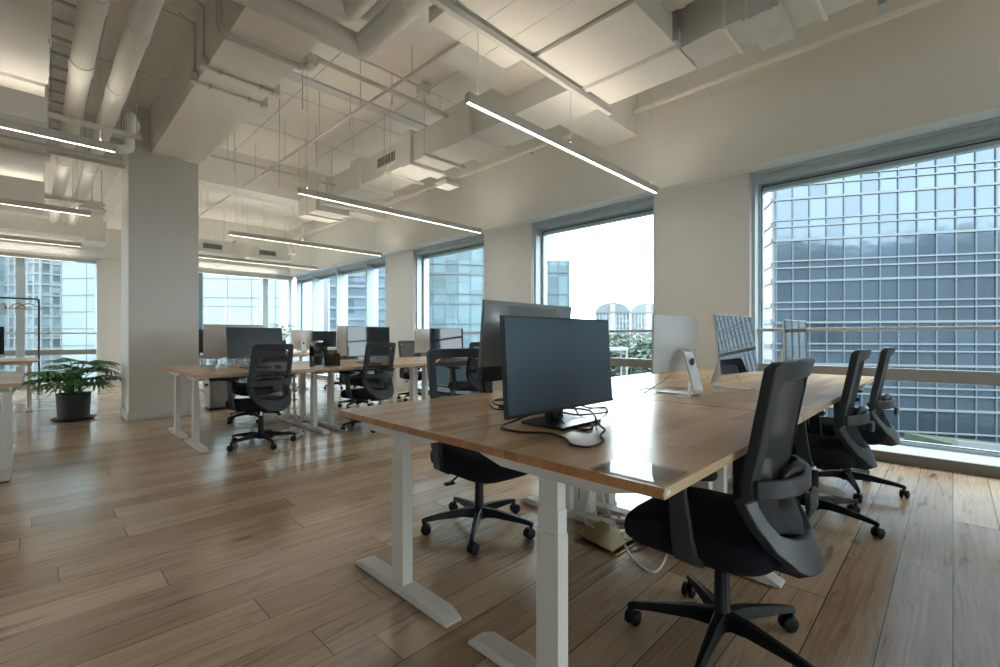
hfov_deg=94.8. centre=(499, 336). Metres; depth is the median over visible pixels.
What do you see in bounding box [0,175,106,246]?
duct
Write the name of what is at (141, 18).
insulated pipe
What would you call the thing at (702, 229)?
wall pier
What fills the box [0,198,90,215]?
linear pendant
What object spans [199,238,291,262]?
air duct
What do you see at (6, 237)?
linear pendant
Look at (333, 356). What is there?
file holder
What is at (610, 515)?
cable
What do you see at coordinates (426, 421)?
desk
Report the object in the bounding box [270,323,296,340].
potted plant
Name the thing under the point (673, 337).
computer
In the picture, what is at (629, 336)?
street tree
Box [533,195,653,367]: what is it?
window
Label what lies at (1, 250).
trim
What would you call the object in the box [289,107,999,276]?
trim
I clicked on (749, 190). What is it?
trim
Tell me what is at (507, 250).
wall pier
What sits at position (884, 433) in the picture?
chair
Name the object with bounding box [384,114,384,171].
rod
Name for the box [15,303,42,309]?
hanger
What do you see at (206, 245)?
grille
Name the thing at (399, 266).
wall pier
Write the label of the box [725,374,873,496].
desk
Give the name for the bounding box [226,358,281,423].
chair
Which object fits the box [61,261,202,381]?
office tower
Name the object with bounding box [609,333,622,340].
street tree
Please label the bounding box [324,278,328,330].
office tower
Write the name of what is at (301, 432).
cable
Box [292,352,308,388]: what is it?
desk
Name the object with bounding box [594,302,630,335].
apartment tower
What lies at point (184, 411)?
baseboard
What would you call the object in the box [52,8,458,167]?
trim
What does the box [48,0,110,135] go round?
cable tray
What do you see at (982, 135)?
window
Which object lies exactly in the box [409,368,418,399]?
spine
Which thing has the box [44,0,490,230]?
ceiling
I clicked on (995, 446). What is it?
concrete ramp
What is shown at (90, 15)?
insulated pipe
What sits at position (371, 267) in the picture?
window
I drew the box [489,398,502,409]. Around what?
cable
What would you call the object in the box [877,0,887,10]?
bracket
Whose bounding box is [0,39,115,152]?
linear pendant
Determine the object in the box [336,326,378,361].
computer
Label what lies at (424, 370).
desk
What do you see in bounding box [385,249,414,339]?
trim
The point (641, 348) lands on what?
street tree
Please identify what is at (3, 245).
trim
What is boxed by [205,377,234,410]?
drawer cabinet
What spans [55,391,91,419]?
pot
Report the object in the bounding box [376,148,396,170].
grille
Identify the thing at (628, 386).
desk
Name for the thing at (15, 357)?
desk
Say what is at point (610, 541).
floor outlet
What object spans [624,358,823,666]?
chair
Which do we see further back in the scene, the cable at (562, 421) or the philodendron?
the philodendron
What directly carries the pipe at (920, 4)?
attached to the ceiling beam at (940, 61)
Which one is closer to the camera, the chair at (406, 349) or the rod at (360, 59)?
the rod at (360, 59)
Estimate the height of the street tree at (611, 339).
10.947 m
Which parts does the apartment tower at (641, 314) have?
vaulted crown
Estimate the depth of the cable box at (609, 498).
2.96 m
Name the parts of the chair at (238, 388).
frame, seat, panel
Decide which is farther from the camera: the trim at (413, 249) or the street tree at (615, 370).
the street tree at (615, 370)
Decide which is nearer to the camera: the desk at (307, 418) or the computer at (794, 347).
the computer at (794, 347)
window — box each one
[0,252,96,389]
[199,268,292,343]
[296,256,384,375]
[415,234,483,385]
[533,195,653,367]
[751,116,999,456]
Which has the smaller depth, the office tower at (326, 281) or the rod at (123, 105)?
the rod at (123, 105)
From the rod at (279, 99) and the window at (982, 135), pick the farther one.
the rod at (279, 99)
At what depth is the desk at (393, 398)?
7.10 m
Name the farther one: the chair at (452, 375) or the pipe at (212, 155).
the pipe at (212, 155)
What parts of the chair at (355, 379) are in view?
armrest, frame, panel, seat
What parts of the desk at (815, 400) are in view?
leg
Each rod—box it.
[123,105,123,159]
[234,133,234,172]
[255,144,255,176]
[279,99,279,141]
[279,143,279,187]
[284,118,284,157]
[302,71,302,108]
[305,137,305,176]
[306,161,306,212]
[316,125,316,167]
[319,91,319,133]
[331,145,331,193]
[350,91,350,131]
[360,59,360,106]
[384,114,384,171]
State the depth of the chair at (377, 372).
5.34 m
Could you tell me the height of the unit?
0.455 m
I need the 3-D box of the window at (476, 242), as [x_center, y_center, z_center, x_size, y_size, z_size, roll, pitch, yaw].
[-0.877,-0.370,8.575,2.027,2.740,0.290,0,0,45]
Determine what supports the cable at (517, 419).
on the desk at (652, 448)
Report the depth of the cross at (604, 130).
4.30 m
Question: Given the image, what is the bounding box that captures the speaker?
[289,207,295,254]
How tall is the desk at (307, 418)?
0.741 m
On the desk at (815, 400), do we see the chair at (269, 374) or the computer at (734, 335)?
the computer at (734, 335)
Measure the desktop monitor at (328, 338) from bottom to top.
0.470 m
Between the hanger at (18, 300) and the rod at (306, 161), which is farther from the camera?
the hanger at (18, 300)
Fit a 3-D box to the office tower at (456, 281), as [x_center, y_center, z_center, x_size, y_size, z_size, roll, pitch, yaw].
[-6.909,-13.500,61.654,10.317,48.000,12.167,0,0,-9]
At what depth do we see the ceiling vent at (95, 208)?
6.86 m
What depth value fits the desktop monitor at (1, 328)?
6.62 m
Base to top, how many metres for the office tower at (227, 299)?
46.000 m
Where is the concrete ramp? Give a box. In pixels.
[904,432,999,450]
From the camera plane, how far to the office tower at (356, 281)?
46.24 m
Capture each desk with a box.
[0,357,37,404]
[0,359,38,411]
[0,371,23,460]
[0,376,22,482]
[160,363,306,439]
[175,364,337,452]
[199,353,206,390]
[199,356,221,364]
[223,353,302,394]
[290,359,398,421]
[292,351,338,385]
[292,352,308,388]
[308,360,426,430]
[337,390,633,627]
[384,356,466,403]
[405,357,467,399]
[444,398,802,666]
[596,375,721,516]
[633,368,762,380]
[637,381,842,495]
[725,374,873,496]
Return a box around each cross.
[48,103,120,171]
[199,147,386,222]
[361,0,637,147]
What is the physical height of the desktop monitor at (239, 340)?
0.451 m
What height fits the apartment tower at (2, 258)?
46.000 m
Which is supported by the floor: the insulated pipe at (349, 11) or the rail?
the rail
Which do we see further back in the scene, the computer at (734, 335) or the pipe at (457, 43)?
the pipe at (457, 43)
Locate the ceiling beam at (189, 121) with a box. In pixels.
[103,0,339,229]
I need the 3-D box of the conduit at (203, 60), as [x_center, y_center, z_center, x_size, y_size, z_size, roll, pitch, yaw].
[-2.471,-2.701,4.303,0.070,0.621,0.774,0,0,45]
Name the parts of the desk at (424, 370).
leg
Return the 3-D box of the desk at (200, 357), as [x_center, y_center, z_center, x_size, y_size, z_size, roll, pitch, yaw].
[-5.757,0.724,8.263,0.810,0.741,1.346,0,0,45]
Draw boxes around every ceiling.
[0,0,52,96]
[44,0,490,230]
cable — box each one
[262,431,303,439]
[281,429,302,432]
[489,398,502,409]
[500,408,605,447]
[558,407,592,430]
[563,406,607,415]
[583,491,594,528]
[602,494,615,527]
[624,537,667,572]
[639,372,691,392]
[702,372,742,392]
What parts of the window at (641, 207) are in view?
guard rail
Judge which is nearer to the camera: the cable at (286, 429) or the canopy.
the cable at (286, 429)
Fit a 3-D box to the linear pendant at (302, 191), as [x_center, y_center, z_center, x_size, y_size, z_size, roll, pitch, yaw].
[-1.263,-2.300,6.072,0.048,1.440,2.760,0,0,45]
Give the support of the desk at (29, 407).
on the floor
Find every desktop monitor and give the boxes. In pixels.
[0,327,3,354]
[199,329,202,355]
[203,324,263,365]
[225,327,282,368]
[312,331,335,346]
[347,326,389,362]
[429,328,462,358]
[477,299,571,407]
[499,315,612,430]
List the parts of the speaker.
drop rod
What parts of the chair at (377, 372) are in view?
armrest, seat, frame, panel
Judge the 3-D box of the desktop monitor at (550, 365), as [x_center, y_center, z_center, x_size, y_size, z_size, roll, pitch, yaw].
[0.251,0.139,1.875,0.210,0.428,0.700,0,0,45]
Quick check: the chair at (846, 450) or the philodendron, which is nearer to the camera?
the chair at (846, 450)
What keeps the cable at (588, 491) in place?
attached to the floor outlet
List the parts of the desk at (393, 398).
leg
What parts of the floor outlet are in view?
frame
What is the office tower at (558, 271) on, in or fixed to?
on the ground
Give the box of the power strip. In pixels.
[610,515,625,524]
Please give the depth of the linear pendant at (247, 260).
9.90 m
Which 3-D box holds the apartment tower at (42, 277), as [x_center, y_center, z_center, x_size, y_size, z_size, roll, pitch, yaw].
[-68.981,-17.500,68.534,18.340,56.000,10.170,0,0,14]
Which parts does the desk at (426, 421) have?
leg, leg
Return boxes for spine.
[291,373,304,424]
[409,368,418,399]
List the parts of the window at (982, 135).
guard rail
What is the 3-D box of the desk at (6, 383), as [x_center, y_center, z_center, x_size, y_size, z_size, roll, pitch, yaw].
[-4.388,0.724,3.269,0.810,0.741,1.380,0,0,45]
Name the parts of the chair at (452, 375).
armrest, panel, frame, seat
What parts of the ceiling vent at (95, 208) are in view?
drop rod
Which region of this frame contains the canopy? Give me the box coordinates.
[610,347,628,375]
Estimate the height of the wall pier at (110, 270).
2.840 m
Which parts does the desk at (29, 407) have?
frame rail, leg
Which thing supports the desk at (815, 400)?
on the floor
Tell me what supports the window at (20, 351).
in the wall
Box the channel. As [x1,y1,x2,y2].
[428,0,611,114]
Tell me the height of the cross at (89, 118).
0.590 m
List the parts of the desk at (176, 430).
leg, leg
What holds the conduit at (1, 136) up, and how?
hanging from the rod
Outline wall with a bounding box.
[0,193,287,275]
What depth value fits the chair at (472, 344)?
6.09 m
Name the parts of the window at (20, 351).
guard rail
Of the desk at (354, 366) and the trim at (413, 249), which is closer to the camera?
the desk at (354, 366)
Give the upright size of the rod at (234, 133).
0.600 m
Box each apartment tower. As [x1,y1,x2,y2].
[0,256,4,371]
[4,257,60,382]
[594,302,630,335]
[629,303,652,334]
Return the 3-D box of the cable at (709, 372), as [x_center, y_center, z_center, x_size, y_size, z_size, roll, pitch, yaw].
[1.486,0.297,3.077,0.248,0.124,0.500,0,0,45]
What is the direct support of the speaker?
hanging from the ceiling at (171, 32)
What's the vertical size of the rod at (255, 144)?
0.543 m
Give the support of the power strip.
on the floor
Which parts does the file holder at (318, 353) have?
plate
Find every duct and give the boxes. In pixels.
[0,84,50,181]
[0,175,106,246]
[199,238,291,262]
[298,76,601,222]
[679,0,863,68]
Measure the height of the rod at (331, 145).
0.840 m
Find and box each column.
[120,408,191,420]
[121,104,198,412]
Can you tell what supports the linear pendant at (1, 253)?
hanging from the ceiling at (171, 32)
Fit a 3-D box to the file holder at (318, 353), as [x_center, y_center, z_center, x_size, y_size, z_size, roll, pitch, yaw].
[-2.099,0.203,5.323,0.100,0.300,0.170,0,0,39]
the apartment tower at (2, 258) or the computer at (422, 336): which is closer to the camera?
the computer at (422, 336)
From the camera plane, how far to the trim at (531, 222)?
7.01 m
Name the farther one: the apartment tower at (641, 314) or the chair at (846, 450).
the apartment tower at (641, 314)
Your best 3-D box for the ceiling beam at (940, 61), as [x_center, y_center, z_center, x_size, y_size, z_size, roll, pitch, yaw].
[0.255,-2.381,7.363,17.970,1.279,0.550,0,0,45]
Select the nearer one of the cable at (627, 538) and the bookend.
the cable at (627, 538)
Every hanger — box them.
[8,300,27,309]
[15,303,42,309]
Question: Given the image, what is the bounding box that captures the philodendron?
[12,357,121,421]
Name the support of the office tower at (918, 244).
on the ground
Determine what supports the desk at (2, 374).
on the floor
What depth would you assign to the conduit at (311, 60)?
4.10 m
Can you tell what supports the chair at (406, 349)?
on the floor
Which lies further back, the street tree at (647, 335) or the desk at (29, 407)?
the street tree at (647, 335)
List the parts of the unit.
flat panel, access panel, panel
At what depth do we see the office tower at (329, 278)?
70.55 m
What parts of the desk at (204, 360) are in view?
leg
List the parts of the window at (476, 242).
guard rail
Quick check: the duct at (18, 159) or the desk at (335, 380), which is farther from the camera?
the desk at (335, 380)
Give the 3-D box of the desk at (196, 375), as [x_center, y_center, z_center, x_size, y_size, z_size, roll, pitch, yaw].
[-2.605,0.724,4.987,0.810,0.741,1.380,0,0,45]
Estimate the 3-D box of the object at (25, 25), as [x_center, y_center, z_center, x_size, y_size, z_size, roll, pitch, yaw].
[-3.902,-2.250,2.358,1.970,0.500,2.385,0,0,45]
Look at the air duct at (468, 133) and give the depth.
5.48 m
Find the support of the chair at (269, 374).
on the floor
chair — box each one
[220,344,295,451]
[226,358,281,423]
[324,374,356,389]
[338,343,395,432]
[338,356,377,408]
[397,340,429,400]
[421,348,535,554]
[468,342,492,385]
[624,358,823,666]
[791,349,885,538]
[806,347,909,502]
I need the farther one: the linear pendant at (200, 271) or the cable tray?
the linear pendant at (200, 271)
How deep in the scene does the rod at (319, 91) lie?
5.60 m
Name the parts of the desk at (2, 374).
leg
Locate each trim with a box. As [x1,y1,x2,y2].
[0,242,289,275]
[0,249,99,375]
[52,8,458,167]
[285,71,428,129]
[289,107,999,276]
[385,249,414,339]
[484,222,532,303]
[654,173,750,316]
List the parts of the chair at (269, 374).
armrest, seat, frame, panel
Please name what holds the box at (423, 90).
attached to the ceiling at (171, 32)
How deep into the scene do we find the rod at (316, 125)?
6.59 m
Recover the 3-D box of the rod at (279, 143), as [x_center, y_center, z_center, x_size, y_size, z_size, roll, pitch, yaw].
[-3.449,-2.670,7.186,0.010,0.700,0.009,0,0,45]
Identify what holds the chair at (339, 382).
on the floor
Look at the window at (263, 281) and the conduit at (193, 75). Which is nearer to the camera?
the conduit at (193, 75)
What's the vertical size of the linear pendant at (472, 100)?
1.440 m
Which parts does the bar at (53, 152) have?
drop rod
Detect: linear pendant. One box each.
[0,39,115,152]
[0,193,80,246]
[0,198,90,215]
[0,252,76,261]
[199,198,317,269]
[199,270,278,278]
[228,162,381,255]
[297,71,481,232]
[465,92,657,193]
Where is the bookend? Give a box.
[676,381,690,397]
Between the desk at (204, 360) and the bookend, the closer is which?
the bookend
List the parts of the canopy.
post, post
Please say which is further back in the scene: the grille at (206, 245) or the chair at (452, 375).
the grille at (206, 245)
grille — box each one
[203,242,221,249]
[259,249,275,256]
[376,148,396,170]
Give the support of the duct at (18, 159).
hanging from the rod
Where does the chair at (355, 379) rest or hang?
on the floor
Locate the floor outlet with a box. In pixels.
[574,520,638,556]
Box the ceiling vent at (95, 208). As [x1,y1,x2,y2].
[78,184,106,214]
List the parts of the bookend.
upright plate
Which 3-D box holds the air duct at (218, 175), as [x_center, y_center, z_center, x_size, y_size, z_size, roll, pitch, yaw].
[-3.742,-2.725,8.464,0.490,0.590,3.490,0,0,45]
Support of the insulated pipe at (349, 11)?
hanging from the ceiling at (171, 32)
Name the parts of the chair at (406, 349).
armrest, panel, frame, seat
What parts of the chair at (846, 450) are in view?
armrest, armrest, seat, frame, panel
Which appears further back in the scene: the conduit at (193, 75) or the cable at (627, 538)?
the conduit at (193, 75)
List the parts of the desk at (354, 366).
leg, frame rail, leg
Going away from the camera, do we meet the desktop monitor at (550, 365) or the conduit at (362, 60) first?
the desktop monitor at (550, 365)
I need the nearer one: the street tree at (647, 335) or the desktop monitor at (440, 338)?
the desktop monitor at (440, 338)
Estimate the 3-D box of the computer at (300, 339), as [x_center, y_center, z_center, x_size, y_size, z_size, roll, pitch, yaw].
[-4.335,0.108,10.090,0.460,0.489,0.244,0,0,-41]
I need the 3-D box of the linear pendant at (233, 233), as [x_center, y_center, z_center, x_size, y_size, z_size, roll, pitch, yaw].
[-3.280,-2.300,8.114,0.048,1.440,2.680,0,0,45]
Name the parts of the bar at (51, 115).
drop rod, drop rod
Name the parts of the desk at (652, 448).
leg, leg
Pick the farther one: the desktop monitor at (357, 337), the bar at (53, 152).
the desktop monitor at (357, 337)
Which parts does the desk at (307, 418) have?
leg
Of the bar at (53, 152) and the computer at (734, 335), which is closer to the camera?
the computer at (734, 335)
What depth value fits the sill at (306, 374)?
11.93 m
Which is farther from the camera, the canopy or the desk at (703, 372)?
the canopy
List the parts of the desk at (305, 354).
leg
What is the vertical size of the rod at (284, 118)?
0.561 m
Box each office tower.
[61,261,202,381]
[202,273,311,364]
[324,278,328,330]
[328,268,384,330]
[329,278,329,327]
[429,248,483,347]
[547,260,569,306]
[764,147,999,442]
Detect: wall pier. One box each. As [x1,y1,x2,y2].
[100,259,120,384]
[386,249,428,390]
[485,223,533,390]
[656,173,751,368]
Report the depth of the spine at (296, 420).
5.47 m
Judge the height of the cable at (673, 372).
0.145 m
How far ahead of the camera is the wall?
11.79 m
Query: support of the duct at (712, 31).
hanging from the rod
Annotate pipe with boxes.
[48,0,110,223]
[67,0,164,225]
[111,112,139,152]
[199,41,461,216]
[211,154,334,185]
[291,0,942,239]
[302,0,377,22]
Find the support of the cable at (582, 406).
on the desk at (652, 448)
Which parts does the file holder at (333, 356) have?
plate, plate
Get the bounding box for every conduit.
[0,134,125,162]
[178,12,267,108]
[194,0,279,96]
[214,0,448,117]
[320,41,419,86]
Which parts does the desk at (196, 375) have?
leg, frame rail, leg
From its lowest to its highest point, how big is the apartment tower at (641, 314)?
21.500 m
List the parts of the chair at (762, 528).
armrest, seat, armrest, frame, panel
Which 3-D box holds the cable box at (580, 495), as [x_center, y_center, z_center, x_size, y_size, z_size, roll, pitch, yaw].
[0.512,0.770,2.843,0.152,0.660,0.090,0,0,45]
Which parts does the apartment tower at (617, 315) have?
vaulted crown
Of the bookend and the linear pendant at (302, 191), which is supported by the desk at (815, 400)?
the bookend
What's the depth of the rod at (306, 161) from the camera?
7.94 m
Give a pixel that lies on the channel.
(445, 5)
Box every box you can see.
[417,82,437,114]
[574,487,596,514]
[596,493,616,505]
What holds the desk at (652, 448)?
on the floor
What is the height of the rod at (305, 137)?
0.620 m
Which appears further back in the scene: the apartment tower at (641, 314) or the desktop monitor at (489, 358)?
the apartment tower at (641, 314)
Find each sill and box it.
[295,373,338,379]
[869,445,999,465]
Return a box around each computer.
[291,330,312,352]
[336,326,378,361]
[414,329,429,352]
[651,314,702,395]
[711,315,757,390]
[778,320,806,361]
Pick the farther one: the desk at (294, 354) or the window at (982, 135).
the desk at (294, 354)
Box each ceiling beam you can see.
[103,0,339,229]
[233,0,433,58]
[288,0,999,277]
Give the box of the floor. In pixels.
[0,375,999,666]
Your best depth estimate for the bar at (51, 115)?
4.53 m
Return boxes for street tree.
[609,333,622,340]
[609,335,616,343]
[610,339,632,376]
[619,332,645,342]
[622,338,651,374]
[643,332,651,339]
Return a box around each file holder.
[309,341,327,366]
[328,350,339,366]
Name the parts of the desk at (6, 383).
leg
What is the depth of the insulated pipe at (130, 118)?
4.83 m
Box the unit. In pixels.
[429,0,699,103]
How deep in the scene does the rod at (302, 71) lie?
4.86 m
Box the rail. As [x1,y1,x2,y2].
[0,297,39,394]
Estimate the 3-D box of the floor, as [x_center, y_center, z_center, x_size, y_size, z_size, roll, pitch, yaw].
[-4.007,1.200,2.893,18.170,0.200,12.900,0,0,45]
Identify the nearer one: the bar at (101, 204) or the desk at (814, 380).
the desk at (814, 380)
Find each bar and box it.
[45,170,104,206]
[48,42,141,139]
[51,110,125,168]
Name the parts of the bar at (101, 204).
drop rod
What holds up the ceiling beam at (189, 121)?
attached to the ceiling at (171, 32)
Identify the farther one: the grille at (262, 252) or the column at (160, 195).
the grille at (262, 252)
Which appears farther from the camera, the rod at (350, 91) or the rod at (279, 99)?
the rod at (279, 99)
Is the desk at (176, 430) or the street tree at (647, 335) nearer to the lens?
the desk at (176, 430)
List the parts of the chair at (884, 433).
armrest, seat, panel, frame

